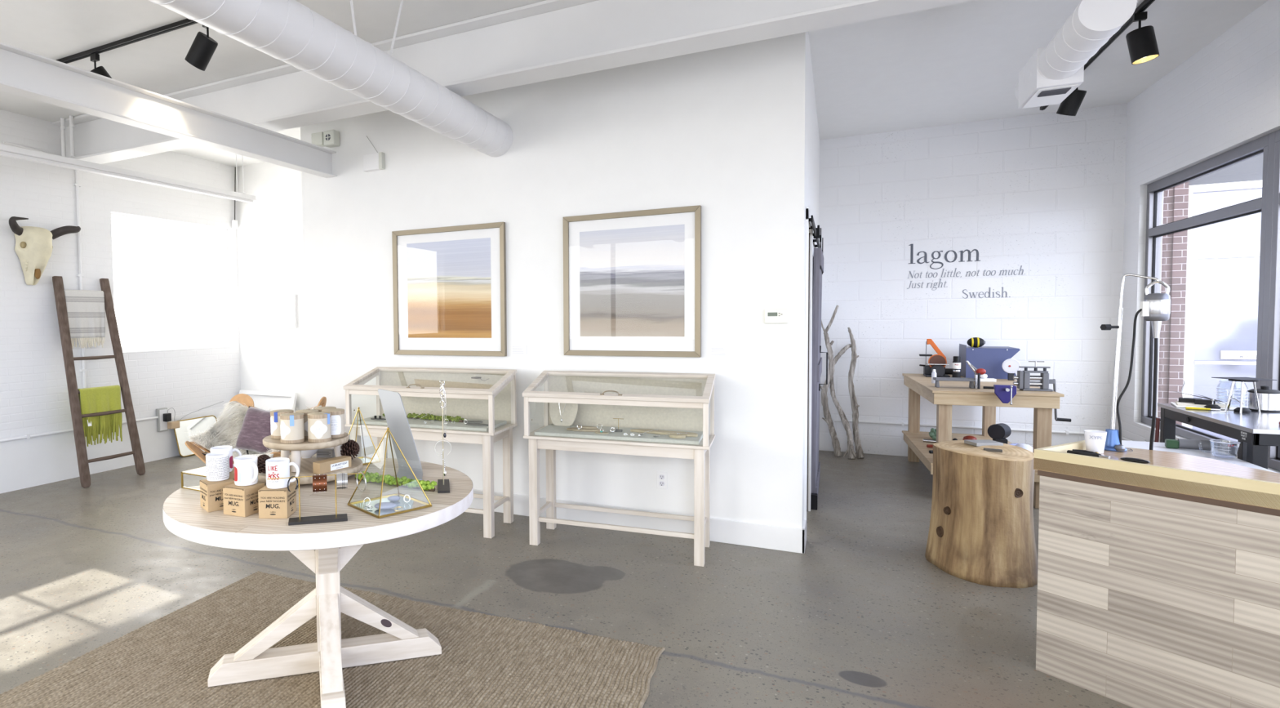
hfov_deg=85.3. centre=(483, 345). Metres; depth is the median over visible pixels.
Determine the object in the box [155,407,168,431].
power outlet
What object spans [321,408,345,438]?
tin
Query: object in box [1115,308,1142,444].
cable
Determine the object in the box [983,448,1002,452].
bar
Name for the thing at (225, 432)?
sheepskin
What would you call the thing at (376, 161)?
box
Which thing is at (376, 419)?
plate
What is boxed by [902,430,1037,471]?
shelf
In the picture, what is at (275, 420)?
tin
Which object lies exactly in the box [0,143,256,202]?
pipe
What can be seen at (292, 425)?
tin
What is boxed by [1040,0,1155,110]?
track
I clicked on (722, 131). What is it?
wall
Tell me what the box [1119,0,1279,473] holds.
wall
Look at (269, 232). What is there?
wall
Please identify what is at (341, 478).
silver cuff
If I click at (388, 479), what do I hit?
plant
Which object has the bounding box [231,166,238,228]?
conduit
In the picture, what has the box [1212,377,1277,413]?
tripod
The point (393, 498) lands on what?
pebble
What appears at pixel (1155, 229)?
window
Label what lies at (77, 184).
conduit
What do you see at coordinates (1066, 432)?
conduit
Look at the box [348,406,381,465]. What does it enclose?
pyramid
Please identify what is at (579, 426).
driftwood slab
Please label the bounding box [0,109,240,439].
wall
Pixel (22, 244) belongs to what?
socket
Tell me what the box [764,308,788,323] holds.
thermostat
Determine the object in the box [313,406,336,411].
tin
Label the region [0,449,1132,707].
floor
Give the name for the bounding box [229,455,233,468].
print
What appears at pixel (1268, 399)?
pot
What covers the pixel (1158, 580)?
counter
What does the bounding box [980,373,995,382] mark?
carton
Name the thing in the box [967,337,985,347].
tool
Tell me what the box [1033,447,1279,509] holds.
countertop
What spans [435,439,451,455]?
silver open cuff
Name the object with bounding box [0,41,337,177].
ceiling beam
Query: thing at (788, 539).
baseboard
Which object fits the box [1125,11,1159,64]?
track spotlight
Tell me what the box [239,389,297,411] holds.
framed board
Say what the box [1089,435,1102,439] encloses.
print
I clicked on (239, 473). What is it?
print
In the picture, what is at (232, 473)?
box
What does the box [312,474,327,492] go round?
copper cuff
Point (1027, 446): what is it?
plastic bag
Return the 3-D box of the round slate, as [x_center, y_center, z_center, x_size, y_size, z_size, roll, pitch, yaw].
[0.742,0.543,4.230,0.061,0.006,0.074,-2,3,-28]
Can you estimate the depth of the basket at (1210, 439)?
3.43 m
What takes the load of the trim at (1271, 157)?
attached to the wall at (1225, 96)
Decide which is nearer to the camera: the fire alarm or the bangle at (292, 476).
the bangle at (292, 476)
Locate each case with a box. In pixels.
[342,366,517,537]
[521,370,715,566]
[1120,457,1150,463]
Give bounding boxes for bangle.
[287,475,297,491]
[355,471,366,491]
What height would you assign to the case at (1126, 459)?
0.018 m
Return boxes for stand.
[262,431,349,471]
[266,472,365,525]
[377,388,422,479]
[613,417,622,431]
[1100,273,1159,451]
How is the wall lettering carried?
attached to the wall at (1042, 193)
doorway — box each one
[802,519,806,553]
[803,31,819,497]
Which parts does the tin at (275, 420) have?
lid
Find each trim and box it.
[0,408,223,493]
[1260,130,1275,386]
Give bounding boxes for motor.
[1139,280,1170,449]
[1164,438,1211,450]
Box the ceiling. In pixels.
[0,0,1267,166]
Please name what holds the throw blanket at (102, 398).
hanging from the wooden ladder
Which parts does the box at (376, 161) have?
panel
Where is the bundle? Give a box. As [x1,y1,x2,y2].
[928,427,936,439]
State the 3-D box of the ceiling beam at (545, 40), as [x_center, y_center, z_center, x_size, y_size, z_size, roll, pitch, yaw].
[-0.062,-1.830,4.284,8.648,0.379,0.225,1,3,28]
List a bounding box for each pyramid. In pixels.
[347,426,431,518]
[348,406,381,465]
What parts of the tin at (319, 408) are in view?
lid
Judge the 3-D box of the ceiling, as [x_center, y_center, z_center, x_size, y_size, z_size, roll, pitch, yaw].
[-0.532,-2.054,3.381,9.250,0.150,11.060,1,3,28]
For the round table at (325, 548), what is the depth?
2.69 m
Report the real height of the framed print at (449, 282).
0.985 m
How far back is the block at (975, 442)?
3.93 m
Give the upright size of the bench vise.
0.141 m
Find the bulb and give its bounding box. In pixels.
[1114,444,1133,451]
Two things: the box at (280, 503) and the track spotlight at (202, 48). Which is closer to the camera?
the box at (280, 503)
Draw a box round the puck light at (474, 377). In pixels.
[471,376,488,380]
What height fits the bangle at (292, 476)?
0.049 m
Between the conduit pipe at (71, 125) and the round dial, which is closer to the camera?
the round dial
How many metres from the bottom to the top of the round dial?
0.191 m
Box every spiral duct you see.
[149,0,512,156]
[1015,0,1137,108]
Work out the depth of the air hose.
4.24 m
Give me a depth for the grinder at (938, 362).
6.32 m
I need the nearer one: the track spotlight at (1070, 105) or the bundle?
the track spotlight at (1070, 105)
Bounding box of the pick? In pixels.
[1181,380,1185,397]
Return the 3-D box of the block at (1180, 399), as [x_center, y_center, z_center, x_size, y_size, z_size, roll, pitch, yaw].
[4.363,0.334,4.170,0.070,0.024,0.100,-3,3,-42]
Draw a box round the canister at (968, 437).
[962,435,977,439]
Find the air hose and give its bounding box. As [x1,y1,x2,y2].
[1155,417,1159,442]
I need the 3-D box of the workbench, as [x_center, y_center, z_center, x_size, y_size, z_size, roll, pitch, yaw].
[4.203,0.819,3.706,0.425,0.870,1.110,1,3,28]
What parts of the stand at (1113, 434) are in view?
clamp knob, hook arm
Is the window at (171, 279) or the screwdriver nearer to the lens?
the screwdriver
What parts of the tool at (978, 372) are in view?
lever, blade plate, blade frame, red knob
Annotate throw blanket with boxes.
[64,288,105,348]
[77,384,122,446]
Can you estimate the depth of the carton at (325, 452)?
3.17 m
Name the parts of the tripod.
leg, leg, leg, leg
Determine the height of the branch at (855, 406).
1.322 m
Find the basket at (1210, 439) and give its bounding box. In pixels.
[1208,439,1240,456]
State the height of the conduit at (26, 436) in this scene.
0.036 m
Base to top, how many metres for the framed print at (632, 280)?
0.968 m
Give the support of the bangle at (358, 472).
hanging from the stand at (300, 520)
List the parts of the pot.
lid, pot, lid knob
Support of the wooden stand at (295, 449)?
on the wooden riser
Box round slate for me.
[595,431,608,433]
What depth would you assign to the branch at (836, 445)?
7.06 m
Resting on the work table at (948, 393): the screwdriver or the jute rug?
the screwdriver
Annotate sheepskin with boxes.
[184,400,321,460]
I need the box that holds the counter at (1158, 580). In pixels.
[1033,440,1279,707]
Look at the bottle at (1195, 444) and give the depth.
3.65 m
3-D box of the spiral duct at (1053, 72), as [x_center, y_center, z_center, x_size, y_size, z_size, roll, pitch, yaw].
[3.028,-1.493,3.519,0.202,0.239,1.243,1,3,28]
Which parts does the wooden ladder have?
rail, rail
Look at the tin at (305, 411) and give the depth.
2.96 m
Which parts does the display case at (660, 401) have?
corner post, leg, rail, corner post, leg, handle, rail, lid, board, panel, leg, corner post, leg, glass, corner post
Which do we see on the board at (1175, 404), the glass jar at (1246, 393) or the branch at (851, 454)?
the glass jar at (1246, 393)
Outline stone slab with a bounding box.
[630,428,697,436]
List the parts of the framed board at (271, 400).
panel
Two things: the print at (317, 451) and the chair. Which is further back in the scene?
the chair
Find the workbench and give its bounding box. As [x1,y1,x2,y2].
[1157,403,1279,469]
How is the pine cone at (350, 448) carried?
on the wooden riser
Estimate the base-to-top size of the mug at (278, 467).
0.096 m
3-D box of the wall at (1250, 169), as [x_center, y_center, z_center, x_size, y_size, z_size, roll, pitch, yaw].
[8.442,-1.964,5.855,3.500,0.840,0.250,1,3,28]
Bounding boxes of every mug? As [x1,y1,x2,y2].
[205,451,229,481]
[209,445,241,471]
[233,454,257,485]
[265,457,299,488]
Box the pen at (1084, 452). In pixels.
[1066,448,1110,458]
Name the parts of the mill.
frame, tee handle, frame, crank arm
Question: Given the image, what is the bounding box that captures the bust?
[549,391,577,426]
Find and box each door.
[808,214,827,510]
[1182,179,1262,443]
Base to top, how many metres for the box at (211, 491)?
0.100 m
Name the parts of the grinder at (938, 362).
motor, arm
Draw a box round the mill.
[1013,360,1071,422]
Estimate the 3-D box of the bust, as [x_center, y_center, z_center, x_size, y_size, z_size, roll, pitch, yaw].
[0.536,0.420,4.548,0.200,0.231,0.092,0,2,23]
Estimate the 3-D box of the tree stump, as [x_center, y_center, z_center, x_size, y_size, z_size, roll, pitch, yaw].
[2.853,0.920,3.864,0.522,0.687,0.645,0,2,16]
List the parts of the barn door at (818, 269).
track rail, door, handle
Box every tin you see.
[270,408,293,439]
[280,412,304,443]
[295,408,318,439]
[306,411,331,442]
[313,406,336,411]
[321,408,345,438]
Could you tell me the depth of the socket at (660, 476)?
4.50 m
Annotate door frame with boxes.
[803,206,813,519]
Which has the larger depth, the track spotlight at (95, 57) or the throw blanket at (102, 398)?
the throw blanket at (102, 398)
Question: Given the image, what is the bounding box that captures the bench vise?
[993,384,1016,404]
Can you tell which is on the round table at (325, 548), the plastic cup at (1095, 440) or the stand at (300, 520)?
the stand at (300, 520)
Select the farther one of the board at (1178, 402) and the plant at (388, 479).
the board at (1178, 402)
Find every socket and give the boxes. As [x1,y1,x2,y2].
[19,241,26,248]
[658,474,664,479]
[658,480,664,485]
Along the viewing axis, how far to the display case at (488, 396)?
4.81 m
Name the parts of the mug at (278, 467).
handle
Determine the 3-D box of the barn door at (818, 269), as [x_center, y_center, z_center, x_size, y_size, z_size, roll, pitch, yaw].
[2.584,0.146,5.200,0.119,2.135,2.150,1,3,28]
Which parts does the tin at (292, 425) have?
lid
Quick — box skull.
[8,216,80,284]
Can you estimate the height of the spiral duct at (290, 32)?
0.663 m
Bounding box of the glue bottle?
[931,368,936,383]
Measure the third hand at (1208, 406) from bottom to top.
0.106 m
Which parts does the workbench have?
leg, leg, leg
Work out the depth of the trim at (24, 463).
6.31 m
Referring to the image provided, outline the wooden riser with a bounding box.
[257,453,363,484]
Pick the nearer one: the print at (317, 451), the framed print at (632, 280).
the print at (317, 451)
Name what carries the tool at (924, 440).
on the work table at (948, 393)
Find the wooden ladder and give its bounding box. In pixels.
[52,275,145,488]
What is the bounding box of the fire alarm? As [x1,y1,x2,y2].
[311,129,339,147]
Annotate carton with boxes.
[316,448,335,457]
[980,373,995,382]
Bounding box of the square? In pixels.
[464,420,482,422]
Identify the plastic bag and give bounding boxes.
[1014,443,1032,452]
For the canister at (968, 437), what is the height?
0.100 m
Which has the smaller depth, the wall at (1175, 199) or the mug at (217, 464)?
the mug at (217, 464)
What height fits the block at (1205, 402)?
0.028 m
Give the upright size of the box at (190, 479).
0.067 m
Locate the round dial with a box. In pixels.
[1001,358,1020,380]
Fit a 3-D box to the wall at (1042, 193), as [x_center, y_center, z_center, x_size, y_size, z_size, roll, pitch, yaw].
[4.719,-0.523,6.724,2.720,3.300,0.200,1,3,28]
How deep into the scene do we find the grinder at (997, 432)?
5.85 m
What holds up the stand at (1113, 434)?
on the counter at (1158, 580)
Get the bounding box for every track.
[55,17,198,63]
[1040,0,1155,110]
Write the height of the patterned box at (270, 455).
0.041 m
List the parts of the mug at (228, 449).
handle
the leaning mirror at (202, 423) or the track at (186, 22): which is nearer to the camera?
the track at (186, 22)
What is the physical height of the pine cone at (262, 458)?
0.080 m
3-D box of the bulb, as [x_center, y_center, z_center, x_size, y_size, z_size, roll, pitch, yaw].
[2.674,0.426,2.824,0.060,0.030,0.036,1,3,28]
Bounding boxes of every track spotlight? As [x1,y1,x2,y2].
[89,53,111,78]
[185,24,217,71]
[1056,87,1086,115]
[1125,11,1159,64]
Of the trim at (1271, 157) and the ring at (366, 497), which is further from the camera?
the trim at (1271, 157)
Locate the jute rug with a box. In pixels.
[0,570,665,707]
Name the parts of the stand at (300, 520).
post, post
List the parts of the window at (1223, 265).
glass, glass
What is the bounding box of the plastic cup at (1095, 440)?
[1084,429,1106,453]
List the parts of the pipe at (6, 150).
hanger rod, hanger rod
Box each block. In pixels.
[167,421,179,428]
[964,440,1003,446]
[1178,397,1202,402]
[1194,398,1215,404]
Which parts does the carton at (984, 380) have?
domed cap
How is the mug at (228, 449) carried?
on the box at (232, 473)
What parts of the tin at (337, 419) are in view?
lid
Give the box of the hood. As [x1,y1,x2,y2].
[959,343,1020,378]
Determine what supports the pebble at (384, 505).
in the pyramid at (414, 504)
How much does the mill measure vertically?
0.453 m
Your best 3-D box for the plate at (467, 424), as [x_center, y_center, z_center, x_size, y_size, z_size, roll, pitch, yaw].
[-0.044,0.537,4.615,0.170,0.006,0.091,1,3,28]
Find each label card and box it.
[511,345,526,355]
[710,346,728,357]
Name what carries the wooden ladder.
on the floor
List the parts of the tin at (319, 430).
lid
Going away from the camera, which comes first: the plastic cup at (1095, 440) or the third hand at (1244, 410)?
the plastic cup at (1095, 440)
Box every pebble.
[373,502,395,509]
[387,495,399,501]
[669,434,685,438]
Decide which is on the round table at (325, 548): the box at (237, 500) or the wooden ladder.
the box at (237, 500)
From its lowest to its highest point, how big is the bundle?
0.122 m
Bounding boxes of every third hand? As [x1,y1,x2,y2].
[1173,390,1226,408]
[1230,395,1251,413]
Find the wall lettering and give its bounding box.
[906,244,1025,298]
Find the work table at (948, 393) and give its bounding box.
[902,373,1064,508]
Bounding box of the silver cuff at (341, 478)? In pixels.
[336,472,347,488]
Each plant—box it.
[354,471,436,491]
[406,413,464,422]
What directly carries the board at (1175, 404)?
on the workbench
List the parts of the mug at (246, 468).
red panel, handle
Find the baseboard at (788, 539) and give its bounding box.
[468,488,804,553]
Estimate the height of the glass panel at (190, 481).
0.060 m
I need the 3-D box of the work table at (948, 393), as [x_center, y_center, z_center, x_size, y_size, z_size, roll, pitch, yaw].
[4.189,0.740,5.824,0.800,0.860,1.700,0,3,25]
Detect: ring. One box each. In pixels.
[363,497,370,506]
[609,426,615,432]
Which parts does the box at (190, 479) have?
lid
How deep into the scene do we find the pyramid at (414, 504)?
2.49 m
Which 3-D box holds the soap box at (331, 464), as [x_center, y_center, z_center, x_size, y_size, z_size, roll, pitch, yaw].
[-0.647,0.509,2.903,0.047,0.046,0.172,1,3,38]
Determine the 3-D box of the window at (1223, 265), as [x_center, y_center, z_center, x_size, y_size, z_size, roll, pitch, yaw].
[8.400,-0.150,5.807,3.500,2.780,0.120,1,3,28]
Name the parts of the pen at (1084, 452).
handle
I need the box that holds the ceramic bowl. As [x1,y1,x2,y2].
[301,448,318,457]
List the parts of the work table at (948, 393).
leg, shelf rail, leg, shelf rail, leg, leg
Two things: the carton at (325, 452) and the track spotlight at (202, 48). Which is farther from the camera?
the track spotlight at (202, 48)
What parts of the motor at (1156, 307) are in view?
rating plate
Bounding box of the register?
[1017,47,1084,108]
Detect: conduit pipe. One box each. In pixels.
[60,117,66,156]
[68,115,75,156]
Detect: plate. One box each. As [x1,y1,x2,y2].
[370,417,386,420]
[465,422,488,426]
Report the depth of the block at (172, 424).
7.21 m
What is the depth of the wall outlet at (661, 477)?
4.50 m
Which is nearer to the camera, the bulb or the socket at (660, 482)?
the bulb
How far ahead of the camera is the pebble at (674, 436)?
4.01 m
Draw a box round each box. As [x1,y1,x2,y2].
[181,466,206,491]
[199,477,234,511]
[222,482,264,516]
[229,467,234,479]
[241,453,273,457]
[257,483,296,518]
[312,455,351,474]
[363,136,385,171]
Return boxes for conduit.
[0,416,158,442]
[3,140,88,387]
[231,166,238,228]
[834,418,1132,440]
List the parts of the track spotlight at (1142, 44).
stem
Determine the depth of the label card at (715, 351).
4.30 m
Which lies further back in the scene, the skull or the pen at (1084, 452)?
the skull
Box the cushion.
[235,406,271,453]
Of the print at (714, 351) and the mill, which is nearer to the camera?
the print at (714, 351)
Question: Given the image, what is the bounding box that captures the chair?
[185,393,326,463]
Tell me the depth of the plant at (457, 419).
4.83 m
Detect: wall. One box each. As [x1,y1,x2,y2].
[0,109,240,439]
[235,161,306,410]
[300,31,806,528]
[818,103,1127,456]
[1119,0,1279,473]
[1157,181,1188,425]
[1188,152,1263,185]
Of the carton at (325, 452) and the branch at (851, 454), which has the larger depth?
the branch at (851, 454)
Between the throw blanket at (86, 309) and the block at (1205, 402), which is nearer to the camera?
the block at (1205, 402)
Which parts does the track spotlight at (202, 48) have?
stem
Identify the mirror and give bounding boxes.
[173,414,217,457]
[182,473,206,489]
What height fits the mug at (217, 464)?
0.096 m
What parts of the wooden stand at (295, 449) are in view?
leg, leg, leg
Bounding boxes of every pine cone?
[257,453,270,473]
[340,439,359,459]
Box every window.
[111,213,230,351]
[1141,133,1268,456]
[1266,128,1279,471]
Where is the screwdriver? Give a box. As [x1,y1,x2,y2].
[982,386,993,388]
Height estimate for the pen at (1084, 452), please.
0.019 m
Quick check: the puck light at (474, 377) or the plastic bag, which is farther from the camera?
the plastic bag
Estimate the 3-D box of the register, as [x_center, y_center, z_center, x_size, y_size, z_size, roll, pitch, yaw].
[3.163,-1.497,3.777,0.196,0.222,0.420,1,3,28]
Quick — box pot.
[1247,385,1279,412]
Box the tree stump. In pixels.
[924,440,1037,588]
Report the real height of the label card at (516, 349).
0.072 m
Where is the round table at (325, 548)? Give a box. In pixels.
[162,457,473,707]
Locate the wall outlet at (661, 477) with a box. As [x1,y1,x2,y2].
[656,471,666,488]
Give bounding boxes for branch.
[820,305,841,456]
[829,343,856,458]
[847,327,864,457]
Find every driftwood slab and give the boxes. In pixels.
[566,426,603,431]
[577,425,598,428]
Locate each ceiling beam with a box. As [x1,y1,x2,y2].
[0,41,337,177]
[52,0,973,164]
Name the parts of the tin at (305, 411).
lid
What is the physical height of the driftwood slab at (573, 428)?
0.012 m
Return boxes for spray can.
[951,355,960,377]
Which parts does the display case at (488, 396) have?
corner post, leg, rail, corner post, leg, handle, rail, lid, board, panel, leg, corner post, rail, leg, corner post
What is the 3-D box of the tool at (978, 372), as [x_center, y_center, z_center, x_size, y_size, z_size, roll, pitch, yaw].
[3.789,0.223,5.382,0.332,0.218,0.135,0,2,25]
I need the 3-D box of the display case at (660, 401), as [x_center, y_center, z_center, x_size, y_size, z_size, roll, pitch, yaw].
[0.859,0.725,4.289,1.130,1.090,0.457,0,2,23]
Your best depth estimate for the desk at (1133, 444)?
3.59 m
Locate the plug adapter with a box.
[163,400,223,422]
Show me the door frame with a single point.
(808, 224)
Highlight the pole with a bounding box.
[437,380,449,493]
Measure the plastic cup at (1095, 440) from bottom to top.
0.088 m
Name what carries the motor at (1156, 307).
hanging from the stand at (1113, 434)
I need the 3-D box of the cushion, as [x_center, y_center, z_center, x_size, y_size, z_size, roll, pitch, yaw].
[-1.758,0.663,5.312,0.383,0.356,0.200,0,2,20]
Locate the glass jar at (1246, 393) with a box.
[1215,379,1247,406]
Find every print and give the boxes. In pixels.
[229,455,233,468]
[238,472,240,482]
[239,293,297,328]
[317,451,330,456]
[391,222,506,355]
[562,204,701,357]
[711,347,724,355]
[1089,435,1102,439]
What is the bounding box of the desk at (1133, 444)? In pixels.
[1121,440,1276,472]
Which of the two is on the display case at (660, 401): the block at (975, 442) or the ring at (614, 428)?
the ring at (614, 428)
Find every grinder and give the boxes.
[919,338,952,377]
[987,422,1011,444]
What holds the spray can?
on the work table at (948, 393)
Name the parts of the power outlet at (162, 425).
plate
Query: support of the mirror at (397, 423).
on the round table at (325, 548)
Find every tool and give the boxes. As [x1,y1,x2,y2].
[923,439,936,442]
[933,360,986,388]
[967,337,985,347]
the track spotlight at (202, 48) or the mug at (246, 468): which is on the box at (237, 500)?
the mug at (246, 468)
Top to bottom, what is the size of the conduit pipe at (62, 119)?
0.354 m
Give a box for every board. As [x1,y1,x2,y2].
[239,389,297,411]
[1170,401,1239,409]
[1175,400,1231,408]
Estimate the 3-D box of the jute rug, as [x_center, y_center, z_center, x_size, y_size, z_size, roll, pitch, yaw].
[-0.605,1.347,2.666,2.320,0.010,1.708,0,2,25]
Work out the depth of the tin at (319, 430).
2.88 m
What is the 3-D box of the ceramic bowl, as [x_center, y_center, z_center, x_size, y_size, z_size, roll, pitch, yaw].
[-0.832,0.495,3.175,0.124,0.058,0.124,1,3,28]

